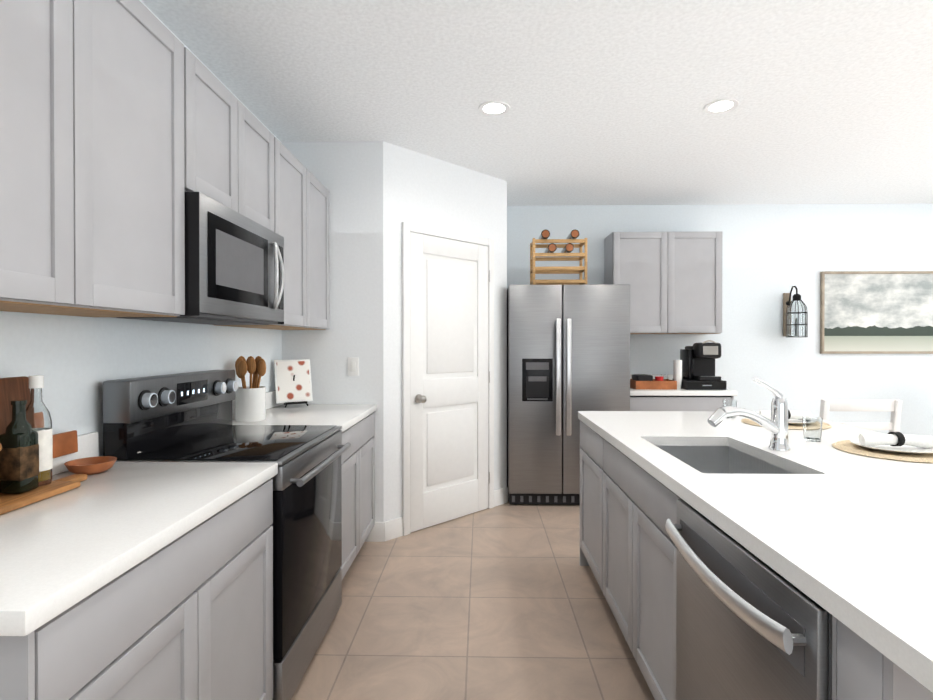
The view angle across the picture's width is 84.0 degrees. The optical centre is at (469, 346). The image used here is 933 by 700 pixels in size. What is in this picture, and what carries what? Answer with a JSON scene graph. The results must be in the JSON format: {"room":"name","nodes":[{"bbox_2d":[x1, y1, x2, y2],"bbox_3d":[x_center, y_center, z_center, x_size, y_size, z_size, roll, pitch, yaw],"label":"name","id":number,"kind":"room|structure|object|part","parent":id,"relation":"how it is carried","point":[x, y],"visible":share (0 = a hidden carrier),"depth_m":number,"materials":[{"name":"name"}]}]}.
{"room":"kitchen","nodes":[
{"label":"kitchen","id":0,"kind":"room"},
{"bbox_2d":[0,0,281,455],"bbox_3d":[-1.357,-0.017,0.923,0.100,2.656,8.530,0,0,1],"label":"wall","id":1,"kind":"structure","parent":0,"point":[76,361],"depth_m":1.81,"materials":[{"name":"paint"}]},
{"bbox_2d":[0,0,203,316],"bbox_3d":[-1.135,-0.561,1.314,0.321,0.920,1.028,0,0,1],"label":"upper cabinet","id":2,"kind":"object","parent":1,"relation":"attached to","point":[125,125],"depth_m":1.36,"materials":[{"name":"grey wood"}]},
{"bbox_2d":[52,390,283,473],"bbox_3d":[-1.269,0.339,2.125,0.019,0.102,2.661,0,0,1],"label":"backsplash","id":3,"kind":"structure","parent":1,"relation":"attached to","point":[88,446],"depth_m":1.72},
{"bbox_2d":[204,66,279,234],"bbox_3d":[-1.117,-0.784,2.146,0.321,0.485,0.763,0,0,1],"label":"upper cabinet","id":4,"kind":"object","parent":1,"relation":"attached to","point":[242,156],"depth_m":2.15,"materials":[{"name":"grey wood"}]},
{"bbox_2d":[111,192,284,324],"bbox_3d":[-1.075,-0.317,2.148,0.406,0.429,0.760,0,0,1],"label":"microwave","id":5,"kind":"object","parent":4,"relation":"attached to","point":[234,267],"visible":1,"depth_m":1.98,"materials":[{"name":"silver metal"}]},
{"bbox_2d":[216,142,329,329],"bbox_3d":[-1.100,-0.572,2.956,0.321,0.920,0.979,0,0,1],"label":"upper cabinet","id":6,"kind":"object","parent":1,"relation":"attached to","point":[304,200],"depth_m":2.93,"materials":[{"name":"grey wood"}]},
{"bbox_2d":[281,141,506,535],"bbox_3d":[-0.466,-0.038,4.251,1.542,2.656,1.639,0,0,1],"label":"wall","id":7,"kind":"structure","parent":0,"point":[411,342],"depth_m":3.62,"materials":[{"name":"white paint"}]},
{"bbox_3d":[-0.774,0.132,3.443,0.074,0.120,0.008,0,0,1],"label":"light switch plate","id":8,"kind":"part","parent":7,"relation":"part of","materials":[{"name":"white plastic"}]},
{"bbox_2d":[365,487,507,541],"bbox_3d":[2.198,1.225,4.200,6.868,0.130,1.644,0,0,1],"label":"baseboard","id":9,"kind":"structure","parent":7,"relation":"attached to","point":[386,530],"depth_m":3.48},
{"bbox_3d":[-0.135,0.220,3.849,0.645,2.145,0.645,0,0,1],"label":"pantry door","id":10,"kind":"part","parent":7,"relation":"part of","materials":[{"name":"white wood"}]},
{"bbox_2d":[291,501,654,699],"bbox_3d":[2.127,1.342,0.859,7.070,0.060,8.530,0,0,1],"label":"floor","id":11,"kind":"structure","parent":0,"point":[506,601],"depth_m":2.45,"materials":[{"name":"tile"}]},
{"bbox_2d":[0,474,276,699],"bbox_3d":[-0.986,0.873,1.292,0.620,0.873,0.953,0,0,1],"label":"base cabinet","id":12,"kind":"object","parent":11,"relation":"on","point":[136,580],"depth_m":1.21,"materials":[{"name":"grey wood"}]},
{"bbox_2d":[0,462,277,641],"bbox_3d":[-0.978,0.415,1.277,0.636,0.040,0.976,0,0,1],"label":"countertop","id":13,"kind":"structure","parent":12,"relation":"on","point":[58,551],"depth_m":1.15,"materials":[{"name":"white stone"}]},
{"bbox_2d":[0,376,77,457],"bbox_3d":[-1.249,0.240,1.245,0.056,0.310,0.825,0,0,1],"label":"cutting boards","id":14,"kind":"object","parent":13,"relation":"on","point":[18,388],"visible":0.35,"depth_m":1.44,"materials":[{"name":"brown wood"}]},
{"bbox_2d":[0,474,86,514],"bbox_3d":[-1.155,0.386,1.209,0.120,0.018,0.645,0,0,1],"label":"serving board","id":15,"kind":"object","parent":13,"relation":"on","point":[10,502],"visible":0.88,"depth_m":1.34,"materials":[{"name":"brown wood"}]},
{"bbox_2d":[0,400,38,493],"bbox_3d":[-1.166,0.257,1.341,0.062,0.236,0.062,0,0,1],"label":"oil bottle","id":16,"kind":"object","parent":15,"relation":"on","point":[19,462],"visible":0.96,"depth_m":1.32,"materials":[{"name":"green glass"}]},
{"bbox_2d":[26,375,52,486],"bbox_3d":[-1.177,0.226,1.408,0.067,0.296,0.067,0,0,1],"label":"oil bottle","id":17,"kind":"object","parent":15,"relation":"on","point":[38,418],"visible":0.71,"depth_m":1.40,"materials":[{"name":"clear glass"}]},
{"bbox_2d":[64,456,116,474],"bbox_3d":[-1.180,0.374,1.617,0.134,0.036,0.134,0,0,1],"label":"bowl","id":18,"kind":"object","parent":13,"relation":"on","point":[93,465],"visible":0.96,"depth_m":1.60,"materials":[{"name":"brown wood"}]},
{"bbox_2d":[103,370,350,699],"bbox_3d":[-0.912,0.709,2.152,0.678,1.189,0.767,0,0,1],"label":"range","id":19,"kind":"object","parent":11,"relation":"on","point":[182,417],"visible":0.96,"depth_m":1.98,"materials":[{"name":"silver metal"}]},
{"bbox_2d":[340,414,374,579],"bbox_3d":[-0.950,0.861,2.997,0.620,0.873,0.912,0,0,1],"label":"base cabinet","id":20,"kind":"object","parent":11,"relation":"on","point":[358,462],"depth_m":2.96,"materials":[{"name":"grey wood"}]},
{"bbox_2d":[232,404,375,433],"bbox_3d":[-0.942,0.404,2.993,0.636,0.040,0.912,0,0,1],"label":"countertop","id":21,"kind":"structure","parent":20,"relation":"on","point":[346,416],"depth_m":2.94,"materials":[{"name":"white stone"}]},
{"bbox_2d":[235,356,265,421],"bbox_3d":[-1.147,0.216,2.716,0.158,0.336,0.150,0,0,1],"label":"utensil crock","id":22,"kind":"object","parent":21,"relation":"on","point":[250,403],"visible":1,"depth_m":2.67,"materials":[{"name":"white ceramic"}]},
{"bbox_2d":[274,359,312,407],"bbox_3d":[-1.125,0.230,3.302,0.222,0.293,0.197,0,0,1],"label":"cookbook","id":23,"kind":"object","parent":21,"relation":"on","point":[293,384],"visible":1,"depth_m":3.30,"materials":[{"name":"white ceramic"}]},
{"bbox_2d":[507,284,629,504],"bbox_3d":[0.808,0.393,4.554,0.973,1.790,0.905,0,0,1],"label":"fridge","id":24,"kind":"object","parent":11,"relation":"on","point":[568,352],"visible":0.88,"depth_m":4.16,"materials":[{"name":"silver metal"}]},
{"bbox_2d":[530,229,586,284],"bbox_3d":[0.764,-0.743,4.499,0.460,0.480,0.322,0,0,1],"label":"wine rack","id":25,"kind":"object","parent":24,"relation":"on","point":[565,254],"visible":0.83,"depth_m":4.38,"materials":[{"name":"brown wood"}]},
{"bbox_2d":[630,374,736,410],"bbox_3d":[1.791,0.778,4.703,0.945,1.016,0.645,0,0,1],"label":"base cabinet","id":26,"kind":"object","parent":11,"relation":"on","point":[673,400],"visible":0.02,"depth_m":4.40,"materials":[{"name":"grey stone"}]},
{"bbox_2d":[630,374,676,389],"bbox_3d":[1.630,0.311,4.648,0.355,0.122,0.260,0,0,1],"label":"crate","id":27,"kind":"object","parent":26,"relation":"on","point":[649,382],"visible":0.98,"depth_m":4.52,"materials":[{"name":"brown wood"}]},
{"bbox_2d":[673,360,681,388],"bbox_3d":[1.844,0.245,4.593,0.072,0.255,0.071,0,0,1],"label":"cups","id":28,"kind":"object","parent":26,"relation":"on","point":[677,370],"visible":0.81,"depth_m":4.57,"materials":[{"name":"white paper"}]},
{"bbox_2d":[673,340,726,389],"bbox_3d":[2.055,0.156,4.647,0.345,0.431,0.342,0,0,1],"label":"coffee maker","id":29,"kind":"object","parent":26,"relation":"on","point":[698,366],"visible":0.9,"depth_m":4.53,"materials":[{"name":"black plastic"}]},
{"bbox_2d":[578,417,932,699],"bbox_3d":[1.143,0.869,1.902,1.162,0.873,2.346,0,0,1],"label":"kitchen island","id":30,"kind":"object","parent":11,"relation":"on","point":[724,555],"depth_m":1.31,"materials":[{"name":"grey wood"}]},
{"bbox_2d":[665,499,831,699],"bbox_3d":[0.866,0.864,1.185,0.637,0.851,0.635,0,0,1],"label":"dishwasher","id":31,"kind":"object","parent":30,"relation":"in","point":[746,629],"depth_m":1.13,"materials":[{"name":"silver metal"}]},
{"bbox_2d":[578,411,932,696],"bbox_3d":[1.228,0.411,1.847,1.230,0.040,2.470,0,0,1],"label":"island countertop","id":32,"kind":"structure","parent":30,"relation":"on","point":[855,530],"depth_m":1.23,"materials":[{"name":"white stone"}]},
{"bbox_2d":[654,441,801,472],"bbox_3d":[0.920,0.526,1.924,0.432,0.215,0.692,0,0,1],"label":"sink","id":33,"kind":"object","parent":32,"relation":"in","point":[708,456],"depth_m":2.24,"materials":[{"name":"grey metal"}]},
{"bbox_2d":[723,399,736,417],"bbox_3d":[1.413,0.337,2.818,0.072,0.095,0.072,0,0,1],"label":"glass","id":34,"kind":"object","parent":32,"relation":"on","point":[729,402],"visible":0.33,"depth_m":2.79,"materials":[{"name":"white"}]},
{"bbox_2d":[702,377,797,452],"bbox_3d":[1.044,0.251,1.943,0.335,0.277,0.126,0,0,1],"label":"faucet","id":35,"kind":"object","parent":32,"relation":"on","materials":[{"name":"silver metal"}]},
{"bbox_2d":[741,410,831,429],"bbox_3d":[1.579,0.349,2.599,0.390,0.074,0.390,0,0,1],"label":"place setting","id":36,"kind":"object","parent":32,"relation":"on","point":[795,420],"visible":0.31,"depth_m":2.57,"materials":[{"name":"white ceramic"}]},
{"bbox_2d":[802,416,822,441],"bbox_3d":[1.419,0.341,2.147,0.072,0.095,0.072,0,0,1],"label":"glass","id":37,"kind":"object","parent":32,"relation":"on","point":[812,429],"visible":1,"depth_m":2.12,"materials":[{"name":"white"}]},
{"bbox_2d":[832,432,932,462],"bbox_3d":[1.585,0.353,1.929,0.390,0.074,0.390,0,0,1],"label":"place setting","id":38,"kind":"object","parent":32,"relation":"on","point":[898,446],"visible":1,"depth_m":1.91,"materials":[{"name":"white ceramic"}]},
{"bbox_2d":[820,399,901,431],"bbox_3d":[2.550,0.818,3.600,0.498,0.952,0.494,0,0,1],"label":"dining chair","id":39,"kind":"object","parent":11,"relation":"on","point":[894,406],"visible":0.19,"depth_m":3.37,"materials":[{"name":"white"}]},
{"bbox_2d":[141,0,932,205],"bbox_3d":[2.127,-1.374,0.841,7.070,0.060,8.530,0,0,1],"label":"ceiling","id":40,"kind":"structure","parent":0,"point":[607,101],"depth_m":2.71,"materials":[{"name":"paint"}]},
{"bbox_2d":[478,101,509,115],"bbox_3d":[0.139,-1.355,2.949,0.179,0.006,0.179,0,0,-8],"label":"recessed light","id":41,"kind":"object","parent":40,"relation":"in","point":[493,108],"depth_m":2.95,"materials":[{"name":"white plastic"}]},
{"bbox_2d":[704,98,738,113],"bbox_3d":[1.416,-1.354,2.922,0.179,0.006,0.179,0,0,-8],"label":"recessed light","id":42,"kind":"object","parent":40,"relation":"in","point":[721,105],"depth_m":2.92,"materials":[{"name":"white plastic"}]},
{"bbox_2d":[507,203,932,436],"bbox_3d":[2.216,-0.044,5.064,6.870,2.656,0.100,0,0,1],"label":"wall","id":43,"kind":"structure","parent":0,"point":[772,254],"depth_m":5.00,"materials":[{"name":"paint"}]},
{"bbox_2d":[604,232,722,333],"bbox_3d":[1.794,-0.583,4.851,0.985,0.924,0.331,0,0,1],"label":"upper cabinet","id":44,"kind":"object","parent":43,"relation":"attached to","point":[673,280],"visible":0.9,"depth_m":4.69,"materials":[{"name":"grey wood"}]},
{"bbox_2d":[783,286,807,336],"bbox_3d":[3.047,-0.330,4.867,0.174,0.482,0.250,0,0,1],"label":"lantern sconce","id":45,"kind":"object","parent":43,"relation":"attached to","point":[795,318],"visible":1,"depth_m":4.79,"materials":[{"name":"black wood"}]},
{"bbox_2d":[820,271,932,353],"bbox_3d":[3.914,-0.327,4.957,1.090,0.785,0.033,0,0,1],"label":"landscape picture","id":46,"kind":"object","parent":43,"relation":"attached to","point":[876,312],"visible":1,"depth_m":4.96,"materials":[{"name":"brown wood"}]}
]}

